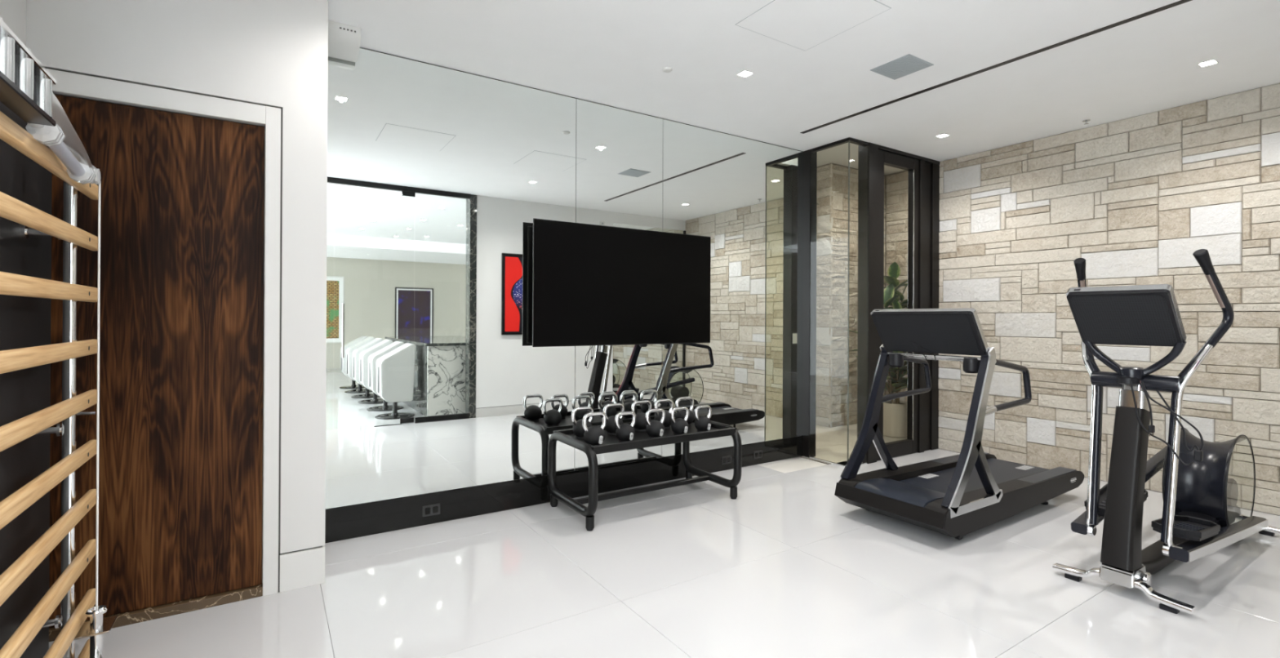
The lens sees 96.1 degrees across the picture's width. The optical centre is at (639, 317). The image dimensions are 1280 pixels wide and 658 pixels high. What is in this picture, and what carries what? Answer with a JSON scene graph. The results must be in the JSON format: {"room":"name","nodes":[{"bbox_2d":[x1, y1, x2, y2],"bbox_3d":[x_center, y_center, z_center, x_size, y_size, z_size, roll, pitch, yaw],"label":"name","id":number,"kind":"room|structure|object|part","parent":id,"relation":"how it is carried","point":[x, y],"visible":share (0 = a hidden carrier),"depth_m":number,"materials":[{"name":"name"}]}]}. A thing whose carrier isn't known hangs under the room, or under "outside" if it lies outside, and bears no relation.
{"room":"home gym","nodes":[
{"label":"home gym","id":0,"kind":"room"},
{"bbox_2d":[0,0,26,46],"bbox_3d":[-1.967,-0.176,1.300,0.100,3.239,3.217,0,0,-33],"label":"wall","id":1,"kind":"structure","parent":0,"point":[12,12],"depth_m":2.41,"materials":[{"name":"paint"}]},
{"bbox_2d":[0,102,52,657],"bbox_3d":[-1.907,0.229,1.389,0.099,2.430,2.600,0,0,-33],"label":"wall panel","id":2,"kind":"structure","parent":1,"relation":"attached to","point":[24,321],"depth_m":2.23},
{"bbox_2d":[0,16,117,657],"bbox_3d":[-1.761,0.350,1.516,0.285,2.190,2.155,0,0,-33],"label":"wall bars","id":3,"kind":"object","parent":1,"relation":"attached to","point":[25,83],"visible":1,"depth_m":1.94,"materials":[{"name":"brown wood"}]},
{"bbox_3d":[-1.490,-0.586,1.252,0.065,0.018,1.120,0,0,-33],"label":"arm plate","id":4,"kind":"part","parent":3,"relation":"part of","materials":[{"name":"silver metal"}]},
{"bbox_3d":[-1.490,-0.712,1.252,0.065,0.018,1.120,0,0,-33],"label":"arm plate","id":5,"kind":"part","parent":3,"relation":"part of","materials":[{"name":"silver metal"}]},
{"bbox_3d":[-2.272,0.374,2.289,0.040,2.140,0.028,0,0,-33],"label":"post","id":6,"kind":"part","parent":3,"relation":"part of","materials":[{"name":"silver metal"}]},
{"bbox_3d":[-2.159,1.218,2.250,0.150,0.008,0.140,0,0,-33],"label":"roller plate","id":7,"kind":"part","parent":3,"relation":"part of","materials":[{"name":"silver metal"}]},
{"bbox_2d":[26,0,328,591],"bbox_3d":[-2.397,-0.175,3.132,1.162,3.239,0.728,0,0,-33],"label":"wall","id":8,"kind":"structure","parent":0,"point":[270,53],"depth_m":3.03,"materials":[{"name":"paint"}]},
{"bbox_2d":[48,94,264,641],"bbox_3d":[-2.380,0.221,2.841,0.878,2.446,0.260,0,0,-33],"label":"door","id":9,"kind":"structure","parent":8,"relation":"in","point":[182,196],"depth_m":2.80,"materials":[{"name":"brown wood"}]},
{"bbox_3d":[-2.539,0.434,2.594,0.126,0.016,0.018,0,0,-33],"label":"lever","id":10,"kind":"part","parent":9,"relation":"part of","materials":[{"name":"silver metal"}]},
{"bbox_2d":[46,68,280,595],"bbox_3d":[-2.360,0.171,2.872,0.946,2.547,0.250,0,0,-33],"label":"trim","id":11,"kind":"structure","parent":8,"relation":"attached to","point":[68,84],"depth_m":2.99,"materials":[{"name":"white paint"}]},
{"bbox_2d":[279,545,324,592],"bbox_3d":[-1.976,1.349,3.344,0.210,0.196,0.627,0,0,-33],"label":"baseboard","id":12,"kind":"structure","parent":8,"relation":"attached to","point":[304,568],"depth_m":3.08,"materials":[{"name":"white paint"}]},
{"bbox_2d":[325,435,797,509],"bbox_3d":[-0.223,-0.161,4.925,4.559,3.239,0.108,0,0,-33],"label":"wall","id":13,"kind":"structure","parent":0,"point":[797,436],"depth_m":4.38,"materials":[{"name":"paint"}]},
{"bbox_2d":[325,47,804,508],"bbox_3d":[-0.161,-0.270,4.893,4.507,3.022,0.012,0,0,-33],"label":"wall mirror","id":14,"kind":"object","parent":13,"relation":"attached to","point":[438,177],"visible":0.74,"depth_m":4.33,"materials":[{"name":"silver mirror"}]},
{"bbox_3d":[-1.289,-0.272,4.165,1.818,3.010,0.010,0,0,-33],"label":"mirror panel","id":15,"kind":"part","parent":14,"relation":"part of","materials":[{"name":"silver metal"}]},
{"bbox_3d":[-0.163,-0.266,4.891,0.855,3.010,0.010,0,0,-33],"label":"mirror panel","id":16,"kind":"part","parent":14,"relation":"part of","materials":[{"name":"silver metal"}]},
{"bbox_2d":[532,217,711,346],"bbox_3d":[-0.108,-0.260,4.854,1.730,0.973,0.110,0,0,-33],"label":"television","id":17,"kind":"object","parent":14,"relation":"attached to","point":[593,284],"visible":1,"depth_m":4.74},
{"bbox_3d":[0.965,-0.259,5.618,1.824,3.010,0.010,0,0,-33],"label":"mirror panel","id":18,"kind":"part","parent":14,"relation":"part of","materials":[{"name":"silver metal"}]},
{"bbox_2d":[555,468,588,497],"bbox_3d":[-0.548,1.346,4.644,0.285,0.218,0.013,0,0,-33],"label":"baseboard","id":19,"kind":"structure","parent":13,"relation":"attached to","point":[574,484],"depth_m":4.65,"materials":[{"name":"black wood"}]},
{"bbox_2d":[597,453,686,493],"bbox_3d":[0.034,1.350,5.019,0.916,0.219,0.013,0,0,-33],"label":"baseboard","id":20,"kind":"structure","parent":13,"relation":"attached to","point":[641,473],"depth_m":4.99,"materials":[{"name":"black wood"}]},
{"bbox_2d":[689,446,733,472],"bbox_3d":[0.680,1.354,5.436,0.530,0.218,0.013,0,0,-33],"label":"baseboard","id":21,"kind":"structure","parent":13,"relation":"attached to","point":[709,460],"depth_m":5.43,"materials":[{"name":"black wood"}]},
{"bbox_2d":[721,455,731,464],"bbox_3d":[0.833,1.366,5.522,0.118,0.074,0.008,0,0,-33],"label":"wall socket","id":22,"kind":"object","parent":21,"relation":"attached to","point":[725,460],"visible":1,"depth_m":5.52,"materials":[{"name":"black plastic"}]},
{"bbox_2d":[802,149,817,457],"bbox_3d":[1.772,-0.150,6.147,0.106,3.239,0.195,0,0,-33],"label":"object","id":23,"kind":"structure","parent":13,"relation":"attached to","point":[810,159],"depth_m":6.07,"materials":[{"name":"brown metal"}]},
{"bbox_2d":[808,137,868,466],"bbox_3d":[2.022,-0.149,5.956,0.311,3.239,0.567,0,0,-33],"label":"window frame","id":24,"kind":"structure","parent":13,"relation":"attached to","point":[849,140],"depth_m":5.64,"materials":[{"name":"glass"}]},
{"bbox_2d":[42,448,1279,657],"bbox_3d":[3.003,1.524,0.033,10.300,0.120,17.200,0,0,-33],"label":"floor","id":25,"kind":"structure","parent":0,"point":[785,567],"depth_m":3.07,"materials":[{"name":"tile"}]},
{"bbox_2d":[324,475,551,543],"bbox_3d":[-1.365,1.342,4.118,1.563,0.219,0.013,0,0,-33],"label":"baseboard","id":26,"kind":"structure","parent":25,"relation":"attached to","point":[351,522],"depth_m":4.04,"materials":[{"name":"black glass"}]},
{"bbox_2d":[422,503,439,516],"bbox_3d":[-1.465,1.353,4.041,0.118,0.074,0.008,0,0,-33],"label":"wall socket","id":27,"kind":"object","parent":26,"relation":"attached to","point":[433,509],"visible":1,"depth_m":4.04,"materials":[{"name":"black plastic"}]},
{"bbox_2d":[547,417,742,531],"bbox_3d":[0.049,1.167,4.547,1.374,0.583,0.742,0,0,-33],"label":"rack","id":28,"kind":"object","parent":25,"relation":"on","point":[611,443],"visible":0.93,"depth_m":4.42,"materials":[{"name":"black metal"}]},
{"bbox_3d":[-0.502,1.127,4.193,0.064,0.509,0.742,0,0,-33],"label":"frame","id":29,"kind":"part","parent":28,"relation":"part of","materials":[{"name":"black metal"}]},
{"bbox_2d":[571,406,593,439],"bbox_3d":[-0.438,0.797,4.382,0.152,0.236,0.152,0,0,7],"label":"kettlebell","id":30,"kind":"object","parent":28,"relation":"on","point":[578,429],"visible":0.8,"depth_m":4.33,"materials":[{"name":"metal"}]},
{"bbox_3d":[-0.437,0.752,4.383,0.186,0.145,0.029,0,0,-33],"label":"handle","id":31,"kind":"part","parent":30,"relation":"part of","materials":[{"name":"silver metal"}]},
{"bbox_2d":[582,411,606,445],"bbox_3d":[-0.324,0.795,4.105,0.155,0.240,0.155,0,0,7],"label":"kettlebell","id":32,"kind":"object","parent":28,"relation":"on","point":[594,435],"visible":0.96,"depth_m":4.06,"materials":[{"name":"metal"}]},
{"bbox_3d":[-0.324,0.749,4.105,0.189,0.147,0.029,0,0,-33],"label":"handle","id":33,"kind":"part","parent":32,"relation":"part of","materials":[{"name":"silver metal"}]},
{"bbox_2d":[603,403,624,435],"bbox_3d":[-0.206,0.796,4.531,0.155,0.240,0.155,0,0,7],"label":"kettlebell","id":34,"kind":"object","parent":28,"relation":"on","point":[611,428],"visible":0.62,"depth_m":4.48,"materials":[{"name":"metal"}]},
{"bbox_3d":[-0.206,0.750,4.531,0.189,0.147,0.029,0,0,-33],"label":"handle","id":35,"kind":"part","parent":34,"relation":"part of","materials":[{"name":"silver metal"}]},
{"bbox_3d":[-0.123,0.911,4.817,1.300,0.056,0.030,0,0,-33],"label":"rail","id":36,"kind":"part","parent":28,"relation":"part of","materials":[{"name":"black metal"}]},
{"bbox_2d":[614,411,635,442],"bbox_3d":[-0.108,0.805,4.244,0.143,0.223,0.143,0,0,8],"label":"kettlebell","id":37,"kind":"object","parent":28,"relation":"on","point":[624,432],"visible":0.98,"depth_m":4.20,"materials":[{"name":"metal"}]},
{"bbox_3d":[-0.108,0.762,4.244,0.177,0.138,0.029,0,0,-33],"label":"handle","id":38,"kind":"part","parent":37,"relation":"part of","materials":[{"name":"silver metal"}]},
{"bbox_2d":[631,400,651,431],"bbox_3d":[0.012,0.796,4.672,0.158,0.244,0.158,0,0,6],"label":"kettlebell","id":39,"kind":"object","parent":28,"relation":"on","point":[640,425],"visible":0.62,"depth_m":4.62,"materials":[{"name":"metal"}]},
{"bbox_3d":[0.013,0.748,4.672,0.192,0.149,0.029,0,0,-33],"label":"handle","id":40,"kind":"part","parent":39,"relation":"part of","materials":[{"name":"silver metal"}]},
{"bbox_2d":[566,422,719,444],"bbox_3d":[0.047,0.922,4.552,1.250,0.008,0.600,0,0,-33],"label":"tray","id":41,"kind":"object","parent":28,"relation":"on","point":[668,432],"depth_m":4.51,"materials":[{"name":"black metal"}]},
{"bbox_2d":[645,408,665,438],"bbox_3d":[0.117,0.806,4.389,0.143,0.223,0.143,0,0,8],"label":"kettlebell","id":42,"kind":"object","parent":28,"relation":"on","point":[655,428],"visible":0.98,"depth_m":4.34,"materials":[{"name":"metal"}]},
{"bbox_3d":[0.118,0.764,4.389,0.177,0.138,0.029,0,0,-33],"label":"handle","id":43,"kind":"part","parent":42,"relation":"part of","materials":[{"name":"silver metal"}]},
{"bbox_2d":[653,399,673,429],"bbox_3d":[0.197,0.799,4.791,0.155,0.240,0.155,0,0,7],"label":"kettlebell","id":44,"kind":"object","parent":28,"relation":"on","point":[667,423],"visible":0.66,"depth_m":4.75,"materials":[{"name":"metal"}]},
{"bbox_3d":[0.197,0.752,4.791,0.189,0.147,0.029,0,0,-33],"label":"handle","id":45,"kind":"part","parent":44,"relation":"part of","materials":[{"name":"silver metal"}]},
{"bbox_3d":[0.218,0.911,4.287,1.300,0.056,0.032,0,0,-33],"label":"rail","id":46,"kind":"part","parent":28,"relation":"part of","materials":[{"name":"black metal"}]},
{"bbox_2d":[670,406,688,435],"bbox_3d":[0.312,0.811,4.515,0.139,0.217,0.139,0,0,8],"label":"kettlebell","id":47,"kind":"object","parent":28,"relation":"on","point":[679,425],"visible":0.98,"depth_m":4.47,"materials":[{"name":"metal"}]},
{"bbox_3d":[0.313,0.770,4.515,0.172,0.135,0.029,0,0,-33],"label":"handle","id":48,"kind":"part","parent":47,"relation":"part of","materials":[{"name":"silver metal"}]},
{"bbox_2d":[675,396,693,426],"bbox_3d":[0.382,0.798,4.910,0.158,0.244,0.158,0,0,6],"label":"kettlebell","id":49,"kind":"object","parent":28,"relation":"on","point":[680,414],"visible":0.61,"depth_m":4.87,"materials":[{"name":"metal"}]},
{"bbox_3d":[0.382,0.750,4.911,0.192,0.149,0.029,0,0,-33],"label":"handle","id":50,"kind":"part","parent":49,"relation":"part of","materials":[{"name":"silver metal"}]},
{"bbox_2d":[694,404,711,431],"bbox_3d":[0.508,0.814,4.641,0.136,0.213,0.136,0,0,9],"label":"kettlebell","id":51,"kind":"object","parent":28,"relation":"on","point":[701,423],"visible":0.98,"depth_m":4.60,"materials":[{"name":"metal"}]},
{"bbox_3d":[0.508,0.774,4.641,0.169,0.132,0.029,0,0,-33],"label":"handle","id":52,"kind":"part","parent":51,"relation":"part of","materials":[{"name":"silver metal"}]},
{"bbox_3d":[0.578,0.915,4.894,0.014,0.054,0.600,0,0,-33],"label":"plate","id":53,"kind":"part","parent":28,"relation":"part of","materials":[{"name":"black metal"}]},
{"bbox_3d":[0.600,1.134,4.902,0.064,0.509,0.742,0,0,-33],"label":"frame","id":54,"kind":"part","parent":28,"relation":"part of","materials":[{"name":"black metal"}]},
{"bbox_2d":[741,435,802,466],"bbox_3d":[1.353,1.358,5.869,0.860,0.218,0.013,0,0,-33],"label":"baseboard","id":55,"kind":"structure","parent":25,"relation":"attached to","point":[776,450],"depth_m":5.87,"materials":[{"name":"black glass"}]},
{"bbox_2d":[753,449,762,458],"bbox_3d":[1.181,1.368,5.746,0.118,0.074,0.008,0,0,-33],"label":"wall socket","id":56,"kind":"object","parent":55,"relation":"attached to","point":[758,454],"visible":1,"depth_m":5.74,"materials":[{"name":"black plastic"}]},
{"bbox_2d":[834,307,1084,540],"bbox_3d":[2.543,0.705,4.489,2.089,1.531,0.832,0,0,-33],"label":"treadmill","id":57,"kind":"object","parent":25,"relation":"on","point":[956,496],"visible":1,"depth_m":4.11,"materials":[{"name":"black plastic"}]},
{"bbox_2d":[854,477,945,507],"bbox_3d":[1.861,1.291,4.050,0.451,0.193,0.526,0,0,-33],"label":"hood","id":58,"kind":"object","parent":57,"relation":"attached to","point":[874,492],"depth_m":3.99,"materials":[{"name":"black plastic"}]},
{"bbox_3d":[2.233,0.465,4.742,0.562,0.377,0.043,0,0,-33],"label":"hand rail","id":59,"kind":"part","parent":57,"relation":"part of","materials":[{"name":"black metal"}]},
{"bbox_2d":[875,315,979,354],"bbox_3d":[2.056,0.116,4.162,0.175,0.265,0.700,0,0,-33],"label":"display screen","id":60,"kind":"object","parent":57,"relation":"attached to","point":[933,334],"depth_m":4.13,"materials":[{"name":"black plastic"}]},
{"bbox_3d":[2.079,0.099,4.177,0.229,0.324,0.775,0,0,-33],"label":"console frame","id":61,"kind":"part","parent":57,"relation":"part of","materials":[{"name":"black plastic"}]},
{"bbox_3d":[2.646,0.465,4.101,0.562,0.377,0.043,0,0,-33],"label":"hand rail","id":62,"kind":"part","parent":57,"relation":"part of","materials":[{"name":"black metal"}]},
{"bbox_2d":[1052,248,1279,614],"bbox_3d":[3.339,0.561,3.568,2.016,1.824,0.677,0,0,-33],"label":"trainer","id":63,"kind":"object","parent":25,"relation":"on","point":[1200,507],"visible":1,"depth_m":3.10,"materials":[{"name":"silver metal"}]},
{"bbox_3d":[2.719,0.008,3.458,0.138,0.713,0.288,0,0,44],"label":"grip arm","id":64,"kind":"part","parent":63,"relation":"part of"},
{"bbox_3d":[2.626,0.708,3.314,0.081,0.928,0.203,0,0,30],"label":"lever arm","id":65,"kind":"part","parent":63,"relation":"part of"},
{"bbox_3d":[2.646,0.223,3.255,0.068,0.221,0.221,0,0,-37],"label":"console arm","id":66,"kind":"part","parent":63,"relation":"part of"},
{"bbox_2d":[1071,294,1177,344],"bbox_3d":[2.589,0.013,3.090,0.218,0.257,0.400,0,0,-33],"label":"display screen","id":67,"kind":"object","parent":63,"relation":"attached to","point":[1100,319],"depth_m":3.07,"materials":[{"name":"black plastic"}]},
{"bbox_3d":[2.613,-0.011,3.106,0.273,0.312,0.445,0,0,-33],"label":"console frame","id":68,"kind":"part","parent":63,"relation":"part of","materials":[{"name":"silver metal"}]},
{"bbox_3d":[2.768,0.224,3.066,0.068,0.221,0.221,0,0,-28],"label":"console arm","id":69,"kind":"part","parent":63,"relation":"part of"},
{"bbox_3d":[2.813,0.709,3.023,0.203,0.928,0.081,0,0,-6],"label":"lever arm","id":70,"kind":"part","parent":63,"relation":"part of"},
{"bbox_3d":[3.402,1.381,3.610,1.797,0.119,0.115,0,0,-33],"label":"rail","id":71,"kind":"part","parent":63,"relation":"part of","materials":[{"name":"silver metal"}]},
{"bbox_3d":[2.983,0.009,3.048,0.288,0.713,0.138,0,0,-19],"label":"grip arm","id":72,"kind":"part","parent":63,"relation":"part of"},
{"bbox_2d":[328,0,1279,161],"bbox_3d":[3.224,-1.827,-1.437,9.046,0.100,14.495,0,0,-33],"label":"ceiling","id":73,"kind":"structure","parent":0,"point":[614,53],"depth_m":3.93,"materials":[{"name":"paint"}]},
{"bbox_2d":[328,19,361,62],"bbox_3d":[-1.869,-1.728,3.605,0.195,0.124,0.241,0,0,-33],"label":"sensor","id":74,"kind":"object","parent":73,"relation":"attached to","point":[344,40],"visible":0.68,"depth_m":3.56,"materials":[{"name":"white plastic"}]},
{"bbox_2d":[662,66,672,72],"bbox_3d":[0.197,-1.773,4.122,0.072,0.014,0.072,0,0,-33],"label":"smoke detector","id":75,"kind":"object","parent":73,"relation":"attached to","point":[667,69],"visible":1,"depth_m":4.10,"materials":[{"name":"white plastic"}]},
{"bbox_2d":[736,70,754,77],"bbox_3d":[0.766,-1.776,4.191,0.092,0.003,0.092,0,0,-33],"label":"recessed light","id":76,"kind":"object","parent":73,"relation":"in","point":[744,73],"visible":1,"depth_m":4.19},
{"bbox_2d":[735,0,891,50],"bbox_3d":[1.010,-1.777,3.395,0.622,0.002,0.632,0,0,-33],"label":"ceiling hatch","id":77,"kind":"object","parent":73,"relation":"attached to","point":[802,24],"visible":1,"depth_m":3.41,"materials":[{"name":"paint"}]},
{"bbox_2d":[870,53,933,79],"bbox_3d":[1.851,-1.769,4.071,0.295,0.007,0.302,0,0,-33],"label":"ceiling vent","id":78,"kind":"object","parent":73,"relation":"in","point":[907,64],"visible":1,"depth_m":4.06,"materials":[{"name":"grey metal"}]},
{"bbox_2d":[935,133,949,137],"bbox_3d":[2.933,-1.763,5.576,0.092,0.003,0.092,0,0,-33],"label":"recessed light","id":79,"kind":"object","parent":73,"relation":"in","point":[942,135],"visible":1,"depth_m":5.58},
{"bbox_2d":[800,0,1191,133],"bbox_3d":[2.378,-1.768,4.237,0.046,0.003,3.050,0,0,-33],"label":"ceiling vent","id":80,"kind":"object","parent":73,"relation":"in","point":[1181,2],"visible":1,"depth_m":3.91,"materials":[{"name":"black metal"}]},
{"bbox_2d":[1082,119,1090,124],"bbox_3d":[3.986,-1.746,5.136,0.060,0.030,0.060,0,0,-33],"label":"sprinkler","id":81,"kind":"object","parent":73,"relation":"attached to","point":[1086,120],"visible":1,"depth_m":5.13,"materials":[{"name":"silver metal"}]},
{"bbox_2d":[1196,58,1218,67],"bbox_3d":[3.933,-1.761,3.984,0.092,0.003,0.092,0,0,-33],"label":"recessed light","id":82,"kind":"object","parent":73,"relation":"in","point":[1212,61],"visible":1,"depth_m":3.98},
{"bbox_2d":[815,163,885,427],"bbox_3d":[2.668,-0.301,8.667,1.249,3.560,1.520,0,0,-33],"label":"pier","id":83,"kind":"object","parent":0,"point":[832,196],"visible":0.28,"depth_m":7.85,"materials":[{"name":"stone"}]},
{"bbox_2d":[799,423,906,464],"bbox_3d":[2.356,1.486,7.843,2.929,0.020,3.370,0,0,-33],"label":"floor","id":84,"kind":"structure","parent":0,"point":[831,443],"depth_m":6.82,"materials":[{"name":"stone"}]},
{"bbox_2d":[845,262,907,437],"bbox_3d":[3.123,0.393,7.123,1.240,2.170,0.815,0,0,-33],"label":"rubber plant","id":85,"kind":"object","parent":84,"relation":"on","point":[895,411],"visible":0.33,"depth_m":7.09,"materials":[{"name":"green plant"}]},
{"bbox_3d":[3.009,0.647,7.158,0.403,0.906,0.027,0,0,-24],"label":"stem","id":86,"kind":"part","parent":85,"relation":"part of","materials":[{"name":"plant"}]},
{"bbox_3d":[2.982,0.797,7.107,0.459,0.610,0.023,0,0,-28],"label":"stem","id":87,"kind":"part","parent":85,"relation":"part of","materials":[{"name":"plant"}]},
{"bbox_3d":[3.003,0.577,7.059,0.525,1.046,0.025,0,0,-42],"label":"stem","id":88,"kind":"part","parent":85,"relation":"part of","materials":[{"name":"plant"}]},
{"bbox_3d":[3.192,0.314,7.208,0.039,1.570,0.040,0,0,-33],"label":"stem","id":89,"kind":"part","parent":85,"relation":"part of","materials":[{"name":"plant"}]},
{"bbox_3d":[3.202,1.269,7.204,0.344,0.420,0.344,0,0,-33],"label":"pot","id":90,"kind":"part","parent":85,"relation":"part of","materials":[{"name":"beige ceramic"}]},
{"bbox_3d":[3.171,0.778,7.079,0.023,0.646,0.326,0,0,21],"label":"stem","id":91,"kind":"part","parent":85,"relation":"part of","materials":[{"name":"plant"}]},
{"bbox_3d":[3.305,0.614,7.130,0.219,0.973,0.028,0,0,20],"label":"stem","id":92,"kind":"part","parent":85,"relation":"part of","materials":[{"name":"green plant"}]},
{"bbox_2d":[817,142,905,175],"bbox_3d":[2.439,-2.109,7.654,3.029,0.050,2.970,0,0,-33],"label":"ceiling","id":93,"kind":"structure","parent":0,"point":[838,154],"depth_m":7.47,"materials":[{"name":"white paint"}]},
{"bbox_2d":[884,170,907,401],"bbox_3d":[4.005,-0.296,7.832,0.186,3.560,1.570,0,0,-33],"label":"wall","id":94,"kind":"structure","parent":0,"point":[896,184],"depth_m":8.21,"materials":[{"name":"stone"}]},
{"bbox_2d":[938,83,1279,515],"bbox_3d":[4.509,-0.139,4.945,0.256,3.239,4.030,0,0,-33],"label":"wall","id":95,"kind":"structure","parent":0,"point":[1135,198],"depth_m":5.10,"materials":[{"name":"stone"}]},
{"bbox_2d":[857,142,940,463],"bbox_3d":[2.811,-0.145,6.195,1.296,3.239,0.130,0,0,-33],"label":"window frame","id":96,"kind":"structure","parent":95,"relation":"in","point":[923,173],"depth_m":6.23,"materials":[{"name":"brown metal"}]},
{"bbox_3d":[2.732,-1.667,6.124,0.526,0.118,0.070,0,0,-33],"label":"rail","id":97,"kind":"part","parent":96,"relation":"part of","materials":[{"name":"brown metal"}]},
{"bbox_3d":[2.717,1.397,6.118,0.526,0.145,0.070,0,0,-33],"label":"rail","id":98,"kind":"part","parent":96,"relation":"part of","materials":[{"name":"brown metal"}]},
{"bbox_3d":[3.060,-0.125,6.355,0.092,3.202,0.130,0,0,-33],"label":"panel","id":99,"kind":"part","parent":96,"relation":"part of","materials":[{"name":"brown metal"}]},
{"bbox_3d":[3.157,-0.124,6.431,0.146,3.202,0.108,0,0,-33],"label":"panel","id":100,"kind":"part","parent":96,"relation":"part of","materials":[{"name":"brown metal"}]},
{"bbox_3d":[3.290,-0.123,6.507,0.152,3.202,0.124,0,0,-33],"label":"panel","id":101,"kind":"part","parent":96,"relation":"part of","materials":[{"name":"brown metal"}]}
]}

